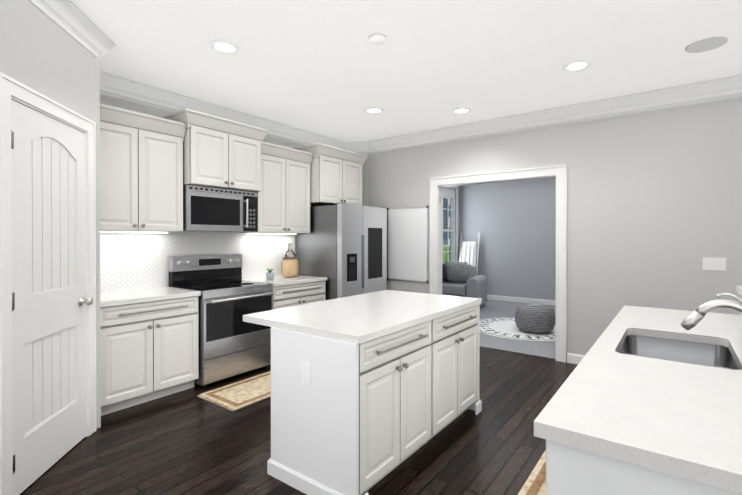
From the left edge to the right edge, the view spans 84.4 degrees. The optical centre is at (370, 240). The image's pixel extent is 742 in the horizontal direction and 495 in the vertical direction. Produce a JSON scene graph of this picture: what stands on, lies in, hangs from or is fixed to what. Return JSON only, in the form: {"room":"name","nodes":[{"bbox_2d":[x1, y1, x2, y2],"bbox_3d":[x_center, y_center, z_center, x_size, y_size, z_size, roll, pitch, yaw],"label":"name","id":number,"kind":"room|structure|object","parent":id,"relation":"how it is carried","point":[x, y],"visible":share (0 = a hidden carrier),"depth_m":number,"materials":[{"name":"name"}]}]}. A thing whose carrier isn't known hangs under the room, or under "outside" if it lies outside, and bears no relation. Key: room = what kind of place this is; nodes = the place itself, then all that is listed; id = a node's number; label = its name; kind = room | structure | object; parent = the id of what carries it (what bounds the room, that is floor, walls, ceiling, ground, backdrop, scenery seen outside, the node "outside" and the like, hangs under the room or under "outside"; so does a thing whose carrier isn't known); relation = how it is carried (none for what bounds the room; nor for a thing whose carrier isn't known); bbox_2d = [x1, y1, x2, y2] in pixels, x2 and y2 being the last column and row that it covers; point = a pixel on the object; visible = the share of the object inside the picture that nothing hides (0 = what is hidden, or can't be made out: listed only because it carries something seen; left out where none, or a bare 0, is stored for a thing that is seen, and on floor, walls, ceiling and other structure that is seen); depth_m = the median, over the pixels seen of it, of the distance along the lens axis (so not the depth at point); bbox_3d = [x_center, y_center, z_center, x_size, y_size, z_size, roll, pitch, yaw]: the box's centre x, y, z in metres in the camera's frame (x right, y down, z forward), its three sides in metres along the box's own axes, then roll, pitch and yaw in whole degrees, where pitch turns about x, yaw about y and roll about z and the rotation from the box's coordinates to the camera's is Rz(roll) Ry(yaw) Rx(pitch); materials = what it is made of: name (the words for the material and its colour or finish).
{"room":"kitchen","nodes":[
{"label":"kitchen","id":0,"kind":"room"},
{"bbox_2d":[0,0,100,427],"bbox_3d":[-3.173,-0.041,1.495,1.479,2.880,3.894,0,0,37],"label":"wall","id":1,"kind":"structure","parent":0,"point":[42,53],"depth_m":2.55,"materials":[{"name":"paint"}]},
{"bbox_2d":[0,72,96,494],"bbox_3d":[-1.951,0.270,2.531,0.667,2.250,0.667,0,0,37],"label":"door","id":2,"kind":"structure","parent":1,"relation":"attached to","point":[48,405],"depth_m":2.45,"materials":[{"name":"white wood"}]},
{"bbox_2d":[28,0,741,151],"bbox_3d":[0.165,-1.411,1.369,6.970,0.138,7.700,0,0,37],"label":"crown molding","id":3,"kind":"structure","parent":1,"relation":"attached to","point":[73,21],"depth_m":4.25,"materials":[{"name":"white wood"}]},
{"bbox_2d":[100,91,459,286],"bbox_3d":[-1.415,-0.058,5.209,0.150,2.880,11.950,0,0,37],"label":"wall","id":4,"kind":"structure","parent":0,"point":[115,100],"depth_m":4.13,"materials":[{"name":"paint"}]},
{"bbox_2d":[100,104,195,231],"bbox_3d":[-2.162,-0.601,3.745,0.394,1.040,0.913,0,0,37],"label":"upper cabinet","id":5,"kind":"object","parent":4,"relation":"attached to","point":[150,166],"depth_m":3.64,"materials":[{"name":"paint"}]},
{"bbox_2d":[100,231,294,292],"bbox_3d":[-1.816,0.182,4.540,0.011,0.575,2.595,0,0,37],"label":"backsplash","id":6,"kind":"structure","parent":4,"relation":"attached to","point":[151,252],"depth_m":4.17,"materials":[{"name":"tile"}]},
{"bbox_2d":[164,108,271,191],"bbox_3d":[-1.636,-0.895,4.373,0.484,0.698,0.980,0,0,37],"label":"upper cabinet","id":7,"kind":"object","parent":4,"relation":"attached to","point":[216,152],"depth_m":4.20,"materials":[{"name":"paint"}]},
{"bbox_2d":[183,185,257,231],"bbox_3d":[-1.661,-0.319,4.393,0.420,0.442,0.840,0,0,37],"label":"microwave","id":8,"kind":"object","parent":7,"relation":"attached to","point":[215,209],"visible":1,"depth_m":4.25,"materials":[{"name":"metal"}]},
{"bbox_2d":[239,144,319,234],"bbox_3d":[-1.158,-0.608,5.089,0.394,1.040,0.993,0,0,37],"label":"upper cabinet","id":9,"kind":"object","parent":4,"relation":"attached to","point":[285,209],"depth_m":5.02,"materials":[{"name":"paint"}]},
{"bbox_2d":[293,143,367,205],"bbox_3d":[-0.566,-0.868,5.763,0.534,0.745,1.045,0,0,37],"label":"upper cabinet","id":10,"kind":"object","parent":4,"relation":"attached to","point":[336,172],"depth_m":5.51,"materials":[{"name":"paint"}]},
{"bbox_2d":[442,186,457,263],"bbox_3d":[1.717,-0.218,9.329,0.134,2.140,1.080,0,0,37],"label":"window","id":11,"kind":"structure","parent":4,"relation":"in","point":[448,192],"depth_m":9.63,"materials":[{"name":"white wood"}]},
{"bbox_2d":[19,346,577,494],"bbox_3d":[0.175,1.430,1.413,6.990,0.060,7.760,0,0,37],"label":"floor","id":12,"kind":"structure","parent":0,"point":[187,442],"depth_m":2.73,"materials":[{"name":"brown wood"}]},
{"bbox_2d":[100,295,200,415],"bbox_3d":[-2.094,0.952,3.659,0.616,0.876,0.845,0,0,37],"label":"base cabinet","id":13,"kind":"object","parent":12,"relation":"on","point":[149,344],"depth_m":3.44,"materials":[{"name":"paint"}]},
{"bbox_2d":[100,287,199,306],"bbox_3d":[-2.087,0.494,3.654,0.631,0.040,0.849,0,0,37],"label":"countertop","id":14,"kind":"structure","parent":13,"relation":"on","point":[148,295],"depth_m":3.58,"materials":[{"name":"white stone"}]},
{"bbox_2d":[168,254,273,386],"bbox_3d":[-1.534,0.774,4.291,0.703,1.225,0.828,0,0,37],"label":"range","id":15,"kind":"object","parent":12,"relation":"on","point":[232,343],"visible":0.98,"depth_m":4.14,"materials":[{"name":"metal"}]},
{"bbox_2d":[197,371,270,410],"bbox_3d":[-1.049,1.384,3.876,0.540,0.008,0.970,0,0,37],"label":"area rug","id":16,"kind":"object","parent":12,"relation":"on","point":[242,393],"visible":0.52,"depth_m":3.69,"materials":[{"name":"beige fabric"}]},
{"bbox_2d":[272,279,327,309],"bbox_3d":[-1.076,0.945,5.021,0.616,0.876,0.877,0,0,37],"label":"base cabinet","id":17,"kind":"object","parent":12,"relation":"on","point":[299,293],"depth_m":4.81,"materials":[{"name":"paint"}]},
{"bbox_2d":[242,275,327,286],"bbox_3d":[-1.068,0.487,5.017,0.631,0.040,0.891,0,0,37],"label":"countertop","id":18,"kind":"structure","parent":17,"relation":"on","point":[278,281],"depth_m":4.89,"materials":[{"name":"white stone"}]},
{"bbox_2d":[266,268,273,279],"bbox_3d":[-1.199,0.395,4.857,0.094,0.146,0.094,0,0,37],"label":"planter","id":19,"kind":"object","parent":18,"relation":"on","point":[269,274],"visible":1,"depth_m":4.83,"materials":[{"name":"grey ceramic"}]},
{"bbox_2d":[282,243,298,276],"bbox_3d":[-1.028,0.251,5.202,0.210,0.430,0.262,0,0,37],"label":"jug","id":20,"kind":"object","parent":18,"relation":"on","point":[290,265],"visible":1,"depth_m":5.12,"materials":[{"name":"wicker"}]},
{"bbox_2d":[297,203,386,299],"bbox_3d":[-0.389,0.454,5.706,0.822,1.852,0.980,0,0,37],"label":"fridge","id":21,"kind":"object","parent":12,"relation":"on","point":[342,247],"visible":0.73,"depth_m":5.32,"materials":[{"name":"metal"}]},
{"bbox_2d":[243,302,481,494],"bbox_3d":[0.063,0.955,2.949,0.927,0.876,1.627,0,0,37],"label":"kitchen island","id":22,"kind":"object","parent":12,"relation":"on","point":[369,390],"depth_m":2.31,"materials":[{"name":"paint"}]},
{"bbox_2d":[243,290,481,341],"bbox_3d":[0.042,0.497,2.985,0.950,0.040,1.615,0,0,37],"label":"island countertop","id":23,"kind":"structure","parent":22,"relation":"on","point":[356,317],"depth_m":2.68,"materials":[{"name":"white stone"}]},
{"bbox_2d":[518,450,546,494],"bbox_3d":[1.025,1.392,2.238,0.355,0.008,1.000,0,0,37],"label":"area rug","id":24,"kind":"object","parent":12,"relation":"on","point":[535,483],"visible":0.14,"depth_m":2.35,"materials":[{"name":"beige fabric"}]},
{"bbox_2d":[546,442,741,494],"bbox_3d":[0.965,0.964,1.264,0.618,0.874,0.830,0,0,37],"label":"base cabinet","id":25,"kind":"object","parent":12,"relation":"on","point":[568,472],"depth_m":1.01,"materials":[{"name":"paint"}]},
{"bbox_2d":[534,306,741,493],"bbox_3d":[1.404,0.503,1.864,0.635,0.040,2.380,0,0,37],"label":"countertop","id":26,"kind":"structure","parent":25,"relation":"on","point":[667,400],"depth_m":1.22,"materials":[{"name":"white stone"}]},
{"bbox_2d":[606,330,741,357],"bbox_3d":[1.402,0.617,1.891,0.479,0.212,0.700,0,0,37],"label":"sink","id":27,"kind":"object","parent":26,"relation":"in","point":[620,332],"depth_m":1.88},
{"bbox_2d":[678,293,741,337],"bbox_3d":[1.413,0.348,1.624,0.294,0.270,0.162,0,0,37],"label":"faucet","id":28,"kind":"object","parent":26,"relation":"on","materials":[{"name":"silver metal"}]},
{"bbox_2d":[356,152,367,205],"bbox_3d":[-0.232,-0.064,6.366,0.380,2.880,0.200,0,0,37],"label":"wall","id":29,"kind":"structure","parent":0,"point":[365,184],"depth_m":6.34,"materials":[{"name":"paint"}]},
{"bbox_2d":[71,0,741,141],"bbox_3d":[1.387,-1.538,3.046,7.220,0.100,12.050,0,0,37],"label":"ceiling","id":30,"kind":"structure","parent":0,"point":[327,68],"depth_m":3.28,"materials":[{"name":"paint"}]},
{"bbox_2d":[210,40,238,53],"bbox_3d":[-1.124,-1.482,3.144,0.209,0.012,0.209,0,0,-8],"label":"recessed light","id":31,"kind":"object","parent":30,"relation":"in","point":[224,47],"depth_m":3.14,"materials":[{"name":"white plastic"}]},
{"bbox_2d":[365,107,382,113],"bbox_3d":[0.035,-1.490,4.712,0.209,0.012,0.209,0,0,-8],"label":"recessed light","id":32,"kind":"object","parent":30,"relation":"in","point":[374,110],"depth_m":4.70,"materials":[{"name":"white plastic"}]},
{"bbox_2d":[369,33,385,44],"bbox_3d":[0.049,-1.471,3.004,0.124,0.034,0.124,0,0,37],"label":"smoke detector","id":33,"kind":"object","parent":30,"relation":"attached to","point":[377,39],"visible":0.98,"depth_m":2.97,"materials":[{"name":"white plastic"}]},
{"bbox_2d":[452,107,470,113],"bbox_3d":[1.043,-1.490,4.708,0.209,0.012,0.209,0,0,-8],"label":"recessed light","id":34,"kind":"object","parent":30,"relation":"in","point":[463,110],"depth_m":4.70,"materials":[{"name":"white plastic"}]},
{"bbox_2d":[563,60,590,71],"bbox_3d":[1.755,-1.484,3.489,0.209,0.012,0.209,0,0,-8],"label":"recessed light","id":35,"kind":"object","parent":30,"relation":"in","point":[579,65],"depth_m":3.48,"materials":[{"name":"white plastic"}]},
{"bbox_2d":[685,37,727,52],"bbox_3d":[2.549,-1.484,3.114,0.250,0.009,0.250,0,0,37],"label":"ceiling speaker","id":36,"kind":"object","parent":30,"relation":"attached to","point":[707,44],"visible":1,"depth_m":3.09,"materials":[{"name":"grey plastic"}]},
{"bbox_2d":[445,262,468,281],"bbox_3d":[1.762,0.652,8.385,0.483,0.426,0.250,0,0,37],"label":"pillow","id":37,"kind":"object","parent":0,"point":[454,271],"depth_m":8.33,"materials":[{"name":"grey fabric"}]},
{"bbox_2d":[460,178,555,299],"bbox_3d":[4.168,-0.073,8.403,5.270,2.880,0.150,0,0,37],"label":"wall","id":38,"kind":"structure","parent":0,"point":[513,223],"depth_m":9.04,"materials":[{"name":"paint"}]},
{"bbox_2d":[479,299,554,358],"bbox_3d":[2.912,1.403,6.746,4.990,0.064,4.060,0,0,37],"label":"floor carpet","id":39,"kind":"object","parent":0,"point":[495,309],"depth_m":5.57,"materials":[{"name":"grey carpet"}]},
{"bbox_2d":[442,262,486,305],"bbox_3d":[1.845,0.900,8.462,0.920,0.924,0.890,0,0,27],"label":"armchair","id":40,"kind":"object","parent":39,"relation":"on","point":[461,279],"visible":0.65,"depth_m":8.27,"materials":[{"name":"fabric"}]},
{"bbox_2d":[459,233,479,275],"bbox_3d":[2.245,0.588,9.500,0.464,1.536,0.340,0,0,37],"label":"ladder","id":41,"kind":"object","parent":39,"relation":"on","point":[469,252],"visible":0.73,"depth_m":9.50,"materials":[{"name":"white fabric"}]},
{"bbox_2d":[459,241,476,266],"bbox_3d":[2.235,0.541,9.493,0.456,1.029,0.319,0,0,37],"label":"blanket","id":42,"kind":"object","parent":41,"relation":"on","point":[468,252],"depth_m":9.52,"materials":[{"name":"white fabric"}]},
{"bbox_2d":[480,317,554,340],"bbox_3d":[2.394,1.368,6.396,1.640,0.007,1.640,0,0,37],"label":"round rug","id":43,"kind":"object","parent":39,"relation":"on","point":[506,327],"visible":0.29,"depth_m":6.13,"materials":[{"name":"white fabric"}]},
{"bbox_2d":[515,303,554,333],"bbox_3d":[2.465,1.162,6.155,0.570,0.405,0.570,0,0,37],"label":"pouf","id":44,"kind":"object","parent":43,"relation":"on","point":[536,318],"visible":0.98,"depth_m":5.94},
{"bbox_2d":[368,93,741,355],"bbox_3d":[2.506,-0.055,4.508,6.970,2.880,0.120,0,0,37],"label":"wall","id":45,"kind":"structure","parent":0,"point":[654,206],"depth_m":4.29,"materials":[{"name":"paint"}]},
{"bbox_2d":[387,206,427,282],"bbox_3d":[0.519,0.054,5.906,0.691,1.066,0.018,0,0,37],"label":"whiteboard","id":46,"kind":"object","parent":45,"relation":"attached to","point":[407,243],"visible":0.98,"depth_m":5.90,"materials":[{"name":"white plastic"}]},
{"bbox_2d":[429,164,566,362],"bbox_3d":[1.562,0.261,5.215,1.743,2.241,0.180,0,0,37],"label":"door frame","id":47,"kind":"structure","parent":45,"relation":"attached to","point":[557,172],"depth_m":4.84,"materials":[{"name":"white wood"}]},
{"bbox_2d":[487,295,583,363],"bbox_3d":[1.392,1.338,3.025,6.970,0.109,11.800,0,0,37],"label":"baseboard","id":48,"kind":"structure","parent":45,"relation":"attached to","point":[574,358],"depth_m":8.76,"materials":[{"name":"white wood"}]},
{"bbox_2d":[703,257,725,270],"bbox_3d":[3.247,0.223,3.873,0.170,0.120,0.009,0,0,37],"label":"switch plate","id":49,"kind":"object","parent":45,"relation":"attached to","point":[710,263],"visible":1,"depth_m":3.87,"materials":[{"name":"white plastic"}]},
{"bbox_2d":[736,286,741,293],"bbox_3d":[1.784,0.319,1.582,0.351,0.040,2.405,0,0,37],"label":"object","id":50,"kind":"structure","parent":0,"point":[738,288],"depth_m":2.55,"materials":[{"name":"white"}]},
{"label":"outside","id":51,"kind":"structure","parent":0,"visible":0},
{"bbox_2d":[443,197,449,263],"bbox_3d":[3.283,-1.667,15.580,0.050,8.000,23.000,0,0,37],"label":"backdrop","id":52,"kind":"structure","parent":51,"point":[445,236],"depth_m":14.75,"materials":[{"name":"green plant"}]}
]}

